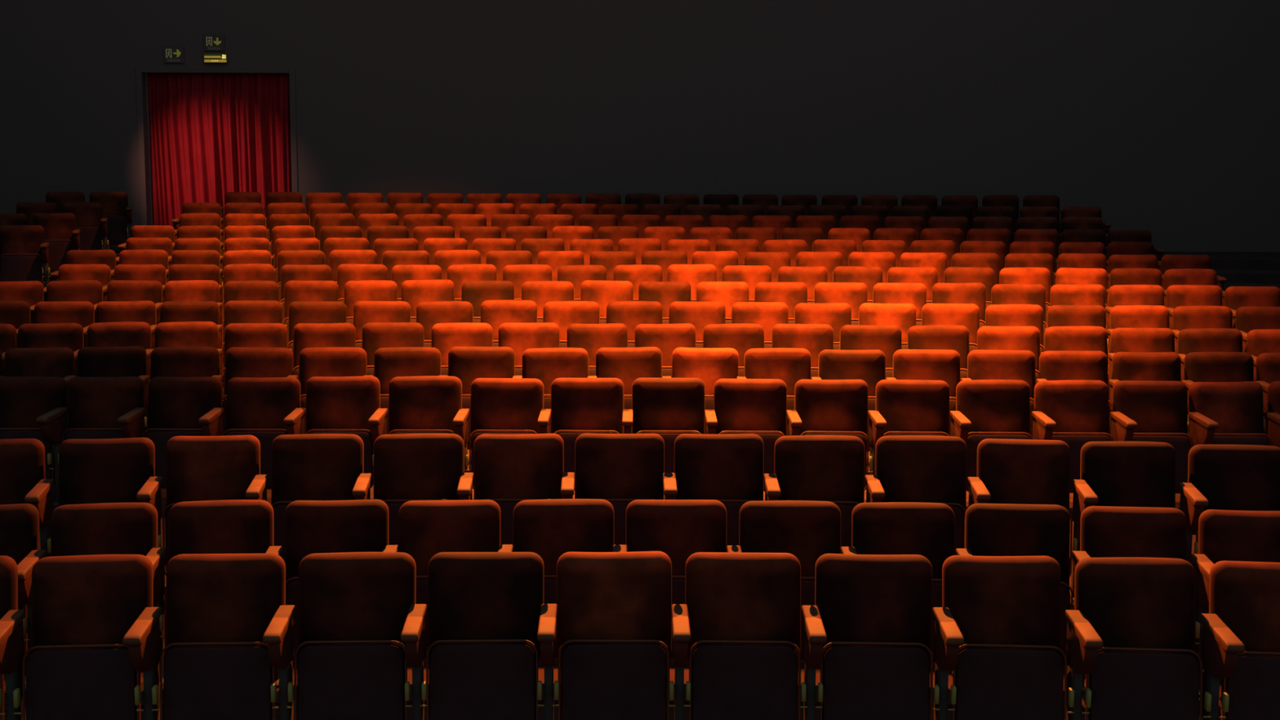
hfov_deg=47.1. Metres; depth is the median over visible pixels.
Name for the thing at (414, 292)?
seat
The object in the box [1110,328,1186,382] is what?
seat
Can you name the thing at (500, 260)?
seat
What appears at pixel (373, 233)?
seat
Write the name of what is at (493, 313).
seat
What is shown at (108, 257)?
seat
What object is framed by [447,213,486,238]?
seat
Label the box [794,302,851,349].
seat
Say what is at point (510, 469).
seat
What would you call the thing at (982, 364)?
seat
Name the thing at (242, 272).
seat
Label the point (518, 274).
seat
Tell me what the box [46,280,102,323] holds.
seat
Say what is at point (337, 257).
seat
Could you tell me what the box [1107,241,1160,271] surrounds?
seat
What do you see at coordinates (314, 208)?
seat
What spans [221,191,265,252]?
seat
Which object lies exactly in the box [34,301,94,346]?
seat
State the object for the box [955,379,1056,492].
seat
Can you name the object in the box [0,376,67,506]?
seat
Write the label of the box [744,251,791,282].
seat
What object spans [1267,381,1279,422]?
seat
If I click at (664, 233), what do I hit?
seat
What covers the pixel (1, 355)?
seat
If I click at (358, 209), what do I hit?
seat
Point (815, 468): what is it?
seat
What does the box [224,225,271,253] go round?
seat
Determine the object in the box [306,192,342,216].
seat
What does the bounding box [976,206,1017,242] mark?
seat
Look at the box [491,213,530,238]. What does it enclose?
seat
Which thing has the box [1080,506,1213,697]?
seat
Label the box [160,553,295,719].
seat
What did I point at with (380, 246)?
seat
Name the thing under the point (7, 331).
seat
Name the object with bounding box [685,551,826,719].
seat
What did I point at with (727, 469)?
seat
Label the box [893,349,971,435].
seat
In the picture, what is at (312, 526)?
seat
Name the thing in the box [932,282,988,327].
seat
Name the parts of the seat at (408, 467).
seat, backrest, armrest, panel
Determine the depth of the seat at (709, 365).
11.25 m
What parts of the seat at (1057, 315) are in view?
backrest, panel, armrest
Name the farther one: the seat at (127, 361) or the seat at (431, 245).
the seat at (431, 245)
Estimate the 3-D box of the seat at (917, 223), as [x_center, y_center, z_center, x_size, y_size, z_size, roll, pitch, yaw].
[3.469,-1.427,19.004,0.583,0.857,0.569,1,7,4]
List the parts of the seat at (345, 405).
seat, backrest, armrest, panel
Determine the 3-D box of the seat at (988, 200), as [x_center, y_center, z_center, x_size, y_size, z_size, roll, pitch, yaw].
[5.189,-1.911,20.883,0.587,0.866,0.569,1,7,6]
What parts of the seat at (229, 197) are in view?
panel, backrest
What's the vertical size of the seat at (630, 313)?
0.864 m
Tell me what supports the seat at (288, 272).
on the floor
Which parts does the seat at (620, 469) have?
backrest, seat, panel, armrest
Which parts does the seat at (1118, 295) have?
backrest, armrest, panel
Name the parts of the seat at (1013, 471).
backrest, panel, armrest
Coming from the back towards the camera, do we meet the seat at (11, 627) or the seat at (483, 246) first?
the seat at (483, 246)
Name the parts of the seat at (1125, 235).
backrest, panel, armrest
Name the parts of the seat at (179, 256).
backrest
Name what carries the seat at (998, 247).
on the floor
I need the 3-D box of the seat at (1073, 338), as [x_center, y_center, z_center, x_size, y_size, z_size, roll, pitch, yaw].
[3.648,0.172,12.048,0.580,0.866,0.569,1,7,4]
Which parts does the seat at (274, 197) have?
backrest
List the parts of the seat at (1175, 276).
backrest, panel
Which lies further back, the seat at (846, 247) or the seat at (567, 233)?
the seat at (567, 233)
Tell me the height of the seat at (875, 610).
0.860 m
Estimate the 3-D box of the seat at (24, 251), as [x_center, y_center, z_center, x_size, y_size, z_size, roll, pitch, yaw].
[-7.441,-1.183,17.637,0.653,0.859,0.569,-2,7,-16]
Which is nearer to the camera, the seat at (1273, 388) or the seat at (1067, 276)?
the seat at (1273, 388)
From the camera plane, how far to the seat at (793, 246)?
17.18 m
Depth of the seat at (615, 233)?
18.18 m
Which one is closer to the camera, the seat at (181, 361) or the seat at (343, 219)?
the seat at (181, 361)
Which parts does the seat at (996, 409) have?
backrest, seat, panel, armrest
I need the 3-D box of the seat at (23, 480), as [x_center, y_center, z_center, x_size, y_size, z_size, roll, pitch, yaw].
[-3.522,0.894,7.957,0.653,0.863,0.569,-1,7,-10]
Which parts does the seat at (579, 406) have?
seat, backrest, panel, armrest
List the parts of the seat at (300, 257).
backrest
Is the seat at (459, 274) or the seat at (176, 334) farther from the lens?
the seat at (459, 274)
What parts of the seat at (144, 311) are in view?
backrest, panel, armrest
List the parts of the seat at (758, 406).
backrest, seat, panel, armrest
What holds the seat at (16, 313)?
on the floor
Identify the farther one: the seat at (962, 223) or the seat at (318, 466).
the seat at (962, 223)
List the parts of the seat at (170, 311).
backrest, armrest, panel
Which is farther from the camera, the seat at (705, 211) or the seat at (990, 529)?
the seat at (705, 211)
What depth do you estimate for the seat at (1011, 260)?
16.03 m
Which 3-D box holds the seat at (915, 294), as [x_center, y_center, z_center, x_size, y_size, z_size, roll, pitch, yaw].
[2.551,-0.296,14.086,0.587,0.856,0.569,1,7,3]
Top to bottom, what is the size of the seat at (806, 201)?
0.858 m
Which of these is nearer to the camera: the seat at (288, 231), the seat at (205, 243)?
the seat at (205, 243)
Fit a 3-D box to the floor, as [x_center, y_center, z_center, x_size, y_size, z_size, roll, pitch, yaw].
[-0.352,0.385,11.464,22.300,1.445,23.663,0,7,0]
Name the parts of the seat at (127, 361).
backrest, armrest, panel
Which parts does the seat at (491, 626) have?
seat, backrest, armrest, panel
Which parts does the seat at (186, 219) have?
backrest, panel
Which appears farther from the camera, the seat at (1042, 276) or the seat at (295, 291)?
the seat at (1042, 276)
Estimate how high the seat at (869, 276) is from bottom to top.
0.860 m
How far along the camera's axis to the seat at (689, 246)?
17.20 m
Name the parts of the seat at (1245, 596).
backrest, seat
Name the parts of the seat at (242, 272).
backrest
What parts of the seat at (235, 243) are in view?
backrest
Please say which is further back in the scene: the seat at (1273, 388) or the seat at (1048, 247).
the seat at (1048, 247)
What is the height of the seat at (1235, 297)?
0.857 m
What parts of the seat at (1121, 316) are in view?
backrest, panel, armrest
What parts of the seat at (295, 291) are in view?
backrest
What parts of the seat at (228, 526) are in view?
backrest, armrest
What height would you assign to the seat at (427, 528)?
0.854 m
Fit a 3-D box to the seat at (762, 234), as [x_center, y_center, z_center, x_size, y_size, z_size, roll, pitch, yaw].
[1.475,-1.199,18.065,0.588,0.862,0.569,0,7,2]
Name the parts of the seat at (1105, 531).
backrest, panel, armrest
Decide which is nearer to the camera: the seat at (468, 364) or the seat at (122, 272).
the seat at (468, 364)
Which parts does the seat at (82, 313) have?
backrest, panel, armrest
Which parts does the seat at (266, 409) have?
seat, backrest, armrest, panel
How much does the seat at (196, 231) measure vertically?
0.859 m
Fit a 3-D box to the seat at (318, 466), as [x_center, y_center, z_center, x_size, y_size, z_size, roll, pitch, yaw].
[-1.784,0.875,8.177,0.584,0.863,0.569,0,7,-5]
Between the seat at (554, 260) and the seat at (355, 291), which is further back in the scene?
the seat at (554, 260)
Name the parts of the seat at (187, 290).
backrest, armrest, panel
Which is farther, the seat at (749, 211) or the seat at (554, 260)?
the seat at (749, 211)
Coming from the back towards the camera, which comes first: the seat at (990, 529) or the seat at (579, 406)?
the seat at (579, 406)
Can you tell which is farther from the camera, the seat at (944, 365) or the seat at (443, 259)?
the seat at (443, 259)
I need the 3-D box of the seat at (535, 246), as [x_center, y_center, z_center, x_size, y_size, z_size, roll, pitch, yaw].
[-1.102,-0.980,17.097,0.589,0.862,0.569,0,7,-1]
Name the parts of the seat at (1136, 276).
backrest, panel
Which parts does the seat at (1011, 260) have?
backrest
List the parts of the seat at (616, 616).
seat, backrest, panel, armrest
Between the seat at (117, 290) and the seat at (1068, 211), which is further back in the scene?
the seat at (1068, 211)
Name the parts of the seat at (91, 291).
backrest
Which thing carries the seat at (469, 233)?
on the floor
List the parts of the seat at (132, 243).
backrest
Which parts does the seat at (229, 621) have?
seat, backrest, armrest, panel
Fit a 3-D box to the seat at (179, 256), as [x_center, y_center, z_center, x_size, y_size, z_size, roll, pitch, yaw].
[-4.809,-0.750,15.875,0.575,0.857,0.569,0,7,-5]
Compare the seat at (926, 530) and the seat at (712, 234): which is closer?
the seat at (926, 530)
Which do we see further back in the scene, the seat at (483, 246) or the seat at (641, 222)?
the seat at (641, 222)
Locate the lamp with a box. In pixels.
[204,53,227,62]
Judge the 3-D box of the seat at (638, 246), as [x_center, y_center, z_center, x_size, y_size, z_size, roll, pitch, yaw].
[0.036,-0.979,17.109,0.589,0.867,0.569,0,7,0]
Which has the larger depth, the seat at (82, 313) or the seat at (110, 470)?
the seat at (82, 313)
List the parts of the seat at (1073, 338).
backrest, panel, armrest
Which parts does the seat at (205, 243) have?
backrest, panel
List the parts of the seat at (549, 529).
seat, backrest, armrest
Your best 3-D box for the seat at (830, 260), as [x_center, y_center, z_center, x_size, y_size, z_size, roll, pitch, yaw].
[2.013,-0.747,16.064,0.589,0.863,0.569,1,7,2]
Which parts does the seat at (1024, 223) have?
backrest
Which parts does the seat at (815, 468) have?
backrest, seat, panel, armrest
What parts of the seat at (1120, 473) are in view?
backrest, panel, armrest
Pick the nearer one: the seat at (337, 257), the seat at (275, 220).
the seat at (337, 257)
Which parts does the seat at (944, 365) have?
backrest, armrest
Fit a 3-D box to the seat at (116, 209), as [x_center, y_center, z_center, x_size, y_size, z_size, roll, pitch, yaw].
[-7.457,-1.941,20.701,0.588,0.860,0.569,-2,7,-16]
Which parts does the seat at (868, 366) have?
backrest, armrest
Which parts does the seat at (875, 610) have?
backrest, seat, panel, armrest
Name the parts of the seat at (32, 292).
backrest, panel, armrest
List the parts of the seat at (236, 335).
seat, backrest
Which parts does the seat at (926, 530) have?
backrest, armrest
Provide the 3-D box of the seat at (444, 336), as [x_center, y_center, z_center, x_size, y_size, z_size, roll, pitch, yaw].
[-1.453,0.140,12.148,0.587,0.861,0.569,0,7,-2]
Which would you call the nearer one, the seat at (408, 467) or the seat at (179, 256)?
the seat at (408, 467)
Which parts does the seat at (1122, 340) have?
backrest, panel, armrest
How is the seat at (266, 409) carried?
on the floor
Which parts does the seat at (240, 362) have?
backrest, armrest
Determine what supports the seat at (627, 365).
on the floor
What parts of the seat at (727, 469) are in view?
backrest, seat, panel, armrest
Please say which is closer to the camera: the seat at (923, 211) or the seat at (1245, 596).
the seat at (1245, 596)
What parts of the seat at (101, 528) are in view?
backrest, armrest, panel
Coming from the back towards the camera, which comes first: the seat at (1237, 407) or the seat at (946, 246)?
the seat at (946, 246)
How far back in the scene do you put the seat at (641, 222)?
19.23 m
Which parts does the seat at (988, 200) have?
backrest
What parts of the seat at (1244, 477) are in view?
backrest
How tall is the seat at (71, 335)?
0.860 m
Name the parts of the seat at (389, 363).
backrest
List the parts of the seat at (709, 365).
backrest, armrest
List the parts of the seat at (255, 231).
backrest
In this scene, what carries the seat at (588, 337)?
on the floor
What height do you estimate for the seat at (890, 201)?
0.858 m
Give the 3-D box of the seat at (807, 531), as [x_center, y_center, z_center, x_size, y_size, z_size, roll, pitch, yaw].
[0.790,1.168,7.281,0.586,0.861,0.569,0,7,2]
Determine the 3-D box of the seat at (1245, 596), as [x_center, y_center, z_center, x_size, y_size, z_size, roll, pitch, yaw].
[2.767,1.336,6.229,0.586,0.859,0.569,1,7,6]
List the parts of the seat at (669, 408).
backrest, seat, panel, armrest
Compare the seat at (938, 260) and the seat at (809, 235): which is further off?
the seat at (809, 235)
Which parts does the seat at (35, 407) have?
seat, backrest, armrest, panel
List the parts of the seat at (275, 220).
backrest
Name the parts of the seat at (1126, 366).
backrest, panel, armrest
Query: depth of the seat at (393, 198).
21.13 m
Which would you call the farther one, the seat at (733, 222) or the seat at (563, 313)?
the seat at (733, 222)
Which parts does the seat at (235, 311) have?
backrest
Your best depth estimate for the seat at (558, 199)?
21.24 m
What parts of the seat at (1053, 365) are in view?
backrest, panel, armrest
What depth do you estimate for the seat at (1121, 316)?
13.07 m
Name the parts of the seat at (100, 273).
panel, backrest, panel, armrest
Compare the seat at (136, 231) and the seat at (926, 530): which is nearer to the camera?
the seat at (926, 530)
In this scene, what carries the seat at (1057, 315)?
on the floor
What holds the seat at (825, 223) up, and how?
on the floor
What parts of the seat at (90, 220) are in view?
backrest, seat, armrest, panel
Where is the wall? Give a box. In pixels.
[0,0,1279,252]
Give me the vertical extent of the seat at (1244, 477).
0.858 m
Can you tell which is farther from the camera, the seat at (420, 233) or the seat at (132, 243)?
the seat at (420, 233)
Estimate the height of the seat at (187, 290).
0.862 m
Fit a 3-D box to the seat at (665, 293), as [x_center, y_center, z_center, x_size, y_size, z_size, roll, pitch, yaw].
[0.275,-0.314,14.143,0.586,0.858,0.569,0,7,0]
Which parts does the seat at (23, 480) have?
backrest, armrest, panel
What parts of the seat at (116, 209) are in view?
backrest, seat, armrest, panel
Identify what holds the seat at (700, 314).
on the floor
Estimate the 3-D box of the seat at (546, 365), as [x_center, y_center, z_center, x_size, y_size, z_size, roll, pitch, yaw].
[-0.614,0.357,11.156,0.591,0.857,0.569,0,7,0]
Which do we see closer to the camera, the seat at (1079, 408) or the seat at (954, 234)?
the seat at (1079, 408)
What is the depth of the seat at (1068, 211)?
19.88 m
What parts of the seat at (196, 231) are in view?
backrest, panel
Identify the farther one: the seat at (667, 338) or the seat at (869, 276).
the seat at (869, 276)
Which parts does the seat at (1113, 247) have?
backrest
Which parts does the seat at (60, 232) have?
backrest, seat, armrest, panel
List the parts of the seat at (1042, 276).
backrest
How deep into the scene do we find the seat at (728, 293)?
14.23 m
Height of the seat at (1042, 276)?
0.862 m
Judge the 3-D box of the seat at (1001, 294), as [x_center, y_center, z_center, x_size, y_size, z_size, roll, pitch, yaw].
[3.688,-0.283,14.022,0.590,0.854,0.569,1,7,4]
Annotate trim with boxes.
[135,66,297,225]
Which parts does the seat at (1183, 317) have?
backrest, armrest, panel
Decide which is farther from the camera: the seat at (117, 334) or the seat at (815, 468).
the seat at (117, 334)
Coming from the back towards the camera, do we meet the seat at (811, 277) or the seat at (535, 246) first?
the seat at (535, 246)
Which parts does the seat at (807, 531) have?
backrest, seat, armrest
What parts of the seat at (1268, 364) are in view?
backrest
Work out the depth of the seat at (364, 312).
13.20 m
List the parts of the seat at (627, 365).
backrest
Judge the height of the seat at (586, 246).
0.854 m
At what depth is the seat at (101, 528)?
7.27 m
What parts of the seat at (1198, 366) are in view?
backrest, armrest, panel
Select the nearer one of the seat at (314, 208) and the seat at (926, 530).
the seat at (926, 530)
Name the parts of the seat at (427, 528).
seat, backrest, armrest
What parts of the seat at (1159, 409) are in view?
backrest, seat, panel, armrest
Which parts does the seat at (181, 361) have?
backrest, armrest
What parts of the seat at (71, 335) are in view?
backrest, panel, armrest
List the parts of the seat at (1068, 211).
backrest, panel, armrest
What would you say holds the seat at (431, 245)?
on the floor
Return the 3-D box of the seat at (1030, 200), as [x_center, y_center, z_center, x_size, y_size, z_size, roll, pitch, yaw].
[5.757,-1.901,20.821,0.589,0.865,0.569,1,7,6]
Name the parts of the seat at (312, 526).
seat, backrest, armrest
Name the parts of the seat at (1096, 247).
backrest, panel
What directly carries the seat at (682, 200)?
on the floor
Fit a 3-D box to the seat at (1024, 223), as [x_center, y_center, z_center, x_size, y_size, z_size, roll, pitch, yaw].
[5.172,-1.403,18.857,0.592,0.860,0.569,1,7,6]
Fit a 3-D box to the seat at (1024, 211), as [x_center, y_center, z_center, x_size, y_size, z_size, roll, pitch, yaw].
[5.462,-1.646,19.855,0.587,0.859,0.569,1,7,6]
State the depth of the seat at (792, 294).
14.22 m
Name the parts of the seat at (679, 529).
backrest, seat, armrest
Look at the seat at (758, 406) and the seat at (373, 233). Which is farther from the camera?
the seat at (373, 233)
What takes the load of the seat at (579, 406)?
on the floor
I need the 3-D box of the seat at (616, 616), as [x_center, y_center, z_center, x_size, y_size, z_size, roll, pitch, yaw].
[-0.076,1.306,6.367,0.591,0.860,0.569,0,7,0]
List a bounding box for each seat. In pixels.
[0,213,27,226]
[0,225,50,287]
[0,280,44,323]
[0,300,30,347]
[0,324,16,376]
[0,351,2,376]
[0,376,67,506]
[0,438,53,557]
[0,503,46,693]
[0,555,26,719]
[4,346,76,431]
[16,202,57,225]
[17,323,84,377]
[22,554,161,719]
[32,213,80,273]
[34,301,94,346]
[44,264,111,301]
[45,191,84,213]
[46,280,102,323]
[49,249,115,280]
[50,502,165,684]
[58,437,165,586]
[62,202,109,249]
[62,376,146,442]
[77,346,149,432]
[87,321,154,382]
[89,191,132,245]
[96,300,156,349]
[106,280,162,324]
[114,264,165,302]
[115,237,172,269]
[117,225,174,252]
[119,249,168,283]
[142,376,224,488]
[146,346,222,429]
[155,321,222,375]
[160,301,222,369]
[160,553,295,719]
[162,435,268,576]
[164,280,223,368]
[164,499,283,687]
[168,264,223,348]
[171,202,223,266]
[171,249,222,309]
[174,213,223,280]
[174,237,223,302]
[177,225,223,277]
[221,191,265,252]
[221,323,292,407]
[222,249,275,301]
[222,263,279,337]
[222,280,283,358]
[222,300,287,370]
[222,346,297,433]
[222,377,306,489]
[223,202,266,243]
[223,213,269,253]
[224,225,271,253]
[224,237,274,266]
[266,191,306,227]
[266,202,305,240]
[269,213,310,255]
[271,225,314,269]
[271,433,372,561]
[275,237,319,283]
[277,249,324,302]
[280,264,331,324]
[282,280,338,343]
[284,499,399,662]
[287,301,346,352]
[293,322,355,379]
[293,551,427,719]
[298,346,373,433]
[305,375,387,488]
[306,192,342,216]
[309,203,347,228]
[314,213,354,242]
[320,226,362,252]
[324,237,368,266]
[329,249,377,283]
[337,263,387,302]
[344,280,397,324]
[346,192,382,213]
[352,202,390,226]
[353,301,410,348]
[358,213,398,238]
[362,322,423,376]
[366,225,408,250]
[373,238,417,264]
[373,346,447,434]
[373,433,473,551]
[382,250,429,280]
[386,192,422,213]
[388,375,469,472]
[391,264,441,301]
[394,203,432,226]
[399,499,513,660]
[400,279,454,322]
[403,213,442,238]
[413,226,454,250]
[416,301,473,346]
[423,237,467,264]
[426,192,462,213]
[426,551,559,719]
[431,322,493,376]
[434,249,480,279]
[436,203,474,226]
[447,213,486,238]
[447,264,497,301]
[448,346,522,449]
[459,226,501,249]
[461,280,514,322]
[466,193,502,213]
[469,377,551,488]
[472,238,516,264]
[474,433,574,545]
[477,203,515,226]
[480,299,537,346]
[485,250,532,280]
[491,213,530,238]
[498,322,559,375]
[502,264,552,300]
[506,193,541,213]
[506,226,546,250]
[513,498,626,659]
[519,203,556,226]
[520,238,564,264]
[521,280,574,322]
[522,347,596,433]
[534,214,573,238]
[537,250,583,280]
[542,301,599,347]
[546,193,581,214]
[551,377,633,472]
[552,226,593,250]
[556,551,690,719]
[557,265,606,301]
[560,203,597,226]
[567,323,627,375]
[569,239,613,265]
[574,433,677,544]
[578,214,617,239]
[580,280,633,324]
[585,193,621,214]
[589,250,635,280]
[595,346,671,408]
[597,226,639,251]
[602,204,639,226]
[606,301,662,347]
[613,264,662,301]
[617,238,662,264]
[622,214,661,238]
[625,193,660,214]
[626,499,742,660]
[631,377,717,472]
[635,323,695,377]
[638,281,691,324]
[641,250,687,281]
[644,204,680,226]
[644,226,684,250]
[663,194,698,214]
[664,214,703,239]
[666,239,710,264]
[667,264,716,301]
[668,301,725,347]
[671,346,746,434]
[674,433,781,546]
[684,204,721,226]
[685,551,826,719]
[689,226,731,251]
[692,250,738,281]
[696,281,749,324]
[702,323,764,376]
[703,194,738,214]
[708,214,747,239]
[713,378,802,491]
[715,239,759,265]
[722,265,771,302]
[726,204,764,226]
[731,302,788,348]
[735,226,777,252]
[738,500,857,661]
[742,194,777,215]
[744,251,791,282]
[744,347,821,435]
[751,215,791,239]
[754,282,807,324]
[763,239,807,266]
[767,204,804,227]
[771,324,833,379]
[773,435,884,546]
[777,266,827,302]
[781,194,817,215]
[781,227,822,251]
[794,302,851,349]
[794,379,886,501]
[795,215,835,239]
[795,251,842,282]
[808,204,845,227]
[812,239,856,266]
[813,282,867,324]
[814,553,964,719]
[818,349,896,451]
[822,195,857,215]
[828,227,870,252]
[832,266,882,302]
[840,215,879,239]
[840,324,902,377]
[848,251,895,282]
[850,204,888,227]
[851,502,973,674]
[858,302,915,349]
[861,195,897,216]
[861,240,906,266]
[872,282,926,325]
[874,227,915,252]
[875,379,971,443]
[875,435,991,555]
[884,216,924,239]
[887,266,937,303]
[892,205,929,228]
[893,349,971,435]
[899,252,946,283]
[901,195,937,217]
[906,324,968,381]
[910,240,955,267]
[920,227,963,253]
[921,303,979,352]
[928,216,968,241]
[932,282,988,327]
[934,205,973,230]
[941,195,977,218]
[942,555,1103,719]
[943,266,994,307]
[951,253,999,284]
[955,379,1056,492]
[960,240,1005,272]
[964,503,1090,693]
[967,228,1009,257]
[967,349,1046,438]
[972,216,1015,244]
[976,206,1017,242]
[977,325,1042,385]
[977,438,1098,602]
[982,195,1019,232]
[985,304,1047,354]
[991,284,1050,349]
[999,267,1050,324]
[1004,253,1056,303]
[1009,241,1057,285]
[1014,228,1057,272]
[1017,217,1062,256]
[1019,206,1061,247]
[1022,195,1062,234]
[1034,379,1137,493]
[1039,351,1119,435]
[1044,325,1115,403]
[1047,305,1113,386]
[1050,284,1112,336]
[1055,267,1108,311]
[1057,253,1110,288]
[1058,241,1108,273]
[1061,217,1107,255]
[1061,229,1107,259]
[1062,206,1111,233]
[1074,557,1244,719]
[1080,441,1208,563]
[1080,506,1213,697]
[1107,229,1164,260]
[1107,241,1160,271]
[1108,254,1164,289]
[1108,284,1173,329]
[1109,267,1166,306]
[1110,305,1180,353]
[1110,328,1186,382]
[1111,351,1194,435]
[1112,380,1218,493]
[1160,254,1226,290]
[1164,268,1225,306]
[1166,284,1235,328]
[1172,306,1247,352]
[1177,328,1257,381]
[1183,351,1270,437]
[1187,444,1279,542]
[1188,381,1279,447]
[1198,509,1279,611]
[1208,560,1279,719]
[1224,286,1279,310]
[1235,306,1279,333]
[1246,328,1279,356]
[1256,352,1279,436]
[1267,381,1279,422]
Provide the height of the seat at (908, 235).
0.860 m
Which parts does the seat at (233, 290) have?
backrest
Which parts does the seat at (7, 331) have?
panel, armrest, backrest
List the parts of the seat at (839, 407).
backrest, seat, panel, armrest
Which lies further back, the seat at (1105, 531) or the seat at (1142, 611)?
the seat at (1105, 531)
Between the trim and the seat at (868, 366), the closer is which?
the seat at (868, 366)
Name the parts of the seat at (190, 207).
armrest, panel, backrest, panel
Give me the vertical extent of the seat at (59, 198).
0.857 m
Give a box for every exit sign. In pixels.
[163,45,184,62]
[203,33,224,51]
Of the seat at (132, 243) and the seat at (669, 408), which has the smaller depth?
the seat at (669, 408)
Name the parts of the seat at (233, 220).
backrest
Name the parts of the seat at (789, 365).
backrest, armrest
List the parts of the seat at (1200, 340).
backrest, armrest, panel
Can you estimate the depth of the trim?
22.24 m
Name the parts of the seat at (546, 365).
backrest, armrest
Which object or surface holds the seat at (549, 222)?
on the floor
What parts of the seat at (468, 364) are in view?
backrest, armrest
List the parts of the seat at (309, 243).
backrest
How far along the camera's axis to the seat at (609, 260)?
16.20 m
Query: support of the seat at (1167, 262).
on the floor
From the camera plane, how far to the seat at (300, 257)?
16.08 m
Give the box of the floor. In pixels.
[0,247,1279,719]
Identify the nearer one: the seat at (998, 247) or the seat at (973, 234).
the seat at (998, 247)
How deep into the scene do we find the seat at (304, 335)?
12.20 m
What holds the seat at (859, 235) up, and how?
on the floor
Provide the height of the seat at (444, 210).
0.859 m
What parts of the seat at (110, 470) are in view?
backrest, armrest, panel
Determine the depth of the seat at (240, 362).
11.20 m
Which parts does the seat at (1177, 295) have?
backrest, armrest, panel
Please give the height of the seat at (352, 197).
0.858 m
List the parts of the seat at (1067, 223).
backrest, panel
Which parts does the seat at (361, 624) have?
seat, backrest, armrest, panel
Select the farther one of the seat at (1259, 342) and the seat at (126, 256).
the seat at (126, 256)
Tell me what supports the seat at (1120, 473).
on the floor
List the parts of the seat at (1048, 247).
backrest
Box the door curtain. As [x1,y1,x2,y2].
[146,73,292,227]
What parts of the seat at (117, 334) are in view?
backrest, panel, armrest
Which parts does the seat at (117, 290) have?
backrest, panel, armrest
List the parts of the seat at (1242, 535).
backrest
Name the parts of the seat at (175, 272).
backrest, panel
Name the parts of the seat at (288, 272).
backrest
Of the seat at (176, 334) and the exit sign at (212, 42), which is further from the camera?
the exit sign at (212, 42)
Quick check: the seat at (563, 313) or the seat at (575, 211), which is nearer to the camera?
the seat at (563, 313)
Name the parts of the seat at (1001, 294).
backrest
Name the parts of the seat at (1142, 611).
backrest, seat, panel, armrest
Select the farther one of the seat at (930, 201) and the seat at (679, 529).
the seat at (930, 201)
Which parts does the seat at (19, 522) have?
backrest, panel, seat, armrest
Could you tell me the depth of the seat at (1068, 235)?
17.90 m
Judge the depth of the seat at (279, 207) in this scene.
20.01 m
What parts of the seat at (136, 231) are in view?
armrest, backrest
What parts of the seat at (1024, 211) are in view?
backrest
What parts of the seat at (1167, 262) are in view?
backrest, panel, armrest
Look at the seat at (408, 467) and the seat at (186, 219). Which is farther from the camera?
the seat at (186, 219)
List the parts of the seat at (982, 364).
backrest, armrest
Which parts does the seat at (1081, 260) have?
backrest, panel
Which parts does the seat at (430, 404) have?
seat, backrest, armrest, panel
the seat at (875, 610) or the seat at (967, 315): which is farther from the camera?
the seat at (967, 315)
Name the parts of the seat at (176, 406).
seat, backrest, armrest, panel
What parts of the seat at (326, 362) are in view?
backrest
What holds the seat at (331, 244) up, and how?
on the floor
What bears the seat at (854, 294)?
on the floor
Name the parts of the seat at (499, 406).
seat, backrest, armrest, panel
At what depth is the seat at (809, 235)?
18.14 m
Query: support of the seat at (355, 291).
on the floor
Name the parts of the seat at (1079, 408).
backrest, seat, panel, armrest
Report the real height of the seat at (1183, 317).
0.862 m
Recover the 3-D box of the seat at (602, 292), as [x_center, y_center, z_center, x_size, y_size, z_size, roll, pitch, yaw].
[-0.291,-0.320,14.142,0.581,0.865,0.569,0,7,0]
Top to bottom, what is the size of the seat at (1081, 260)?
0.863 m
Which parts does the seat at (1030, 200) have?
backrest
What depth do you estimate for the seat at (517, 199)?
21.22 m
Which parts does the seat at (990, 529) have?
backrest, seat, panel, armrest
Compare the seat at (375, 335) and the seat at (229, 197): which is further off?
the seat at (229, 197)
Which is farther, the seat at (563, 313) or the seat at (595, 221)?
the seat at (595, 221)
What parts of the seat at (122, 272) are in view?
backrest, panel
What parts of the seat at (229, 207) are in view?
backrest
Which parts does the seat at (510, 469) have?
seat, backrest, panel, armrest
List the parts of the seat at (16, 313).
backrest, panel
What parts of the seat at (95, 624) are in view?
seat, backrest, armrest, panel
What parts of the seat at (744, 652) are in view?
backrest, seat, panel, armrest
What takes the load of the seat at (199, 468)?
on the floor
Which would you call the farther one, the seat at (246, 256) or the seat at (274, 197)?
the seat at (274, 197)
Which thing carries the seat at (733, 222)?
on the floor
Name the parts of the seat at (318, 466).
seat, backrest, armrest, panel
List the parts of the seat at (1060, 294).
backrest, panel, armrest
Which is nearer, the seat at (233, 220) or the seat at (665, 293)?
the seat at (665, 293)
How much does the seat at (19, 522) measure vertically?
0.861 m
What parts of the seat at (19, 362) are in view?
backrest, panel, armrest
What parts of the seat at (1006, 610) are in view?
backrest, seat, panel, armrest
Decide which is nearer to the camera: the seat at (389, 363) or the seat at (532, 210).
the seat at (389, 363)
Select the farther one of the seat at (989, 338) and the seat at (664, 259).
the seat at (664, 259)
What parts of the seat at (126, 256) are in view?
backrest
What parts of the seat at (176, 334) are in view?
backrest, panel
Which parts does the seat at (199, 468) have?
seat, backrest, armrest, panel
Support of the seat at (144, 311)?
on the floor
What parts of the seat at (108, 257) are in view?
armrest, panel, backrest, armrest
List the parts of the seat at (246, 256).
backrest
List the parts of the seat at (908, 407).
backrest, seat, panel, armrest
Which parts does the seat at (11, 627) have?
seat, backrest, panel, armrest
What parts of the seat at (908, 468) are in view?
backrest, seat, panel, armrest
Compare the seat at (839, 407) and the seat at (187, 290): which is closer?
the seat at (839, 407)
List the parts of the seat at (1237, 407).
backrest, seat, armrest, panel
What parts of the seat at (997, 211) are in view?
backrest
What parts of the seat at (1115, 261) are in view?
backrest, panel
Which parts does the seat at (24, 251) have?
seat, backrest, armrest, panel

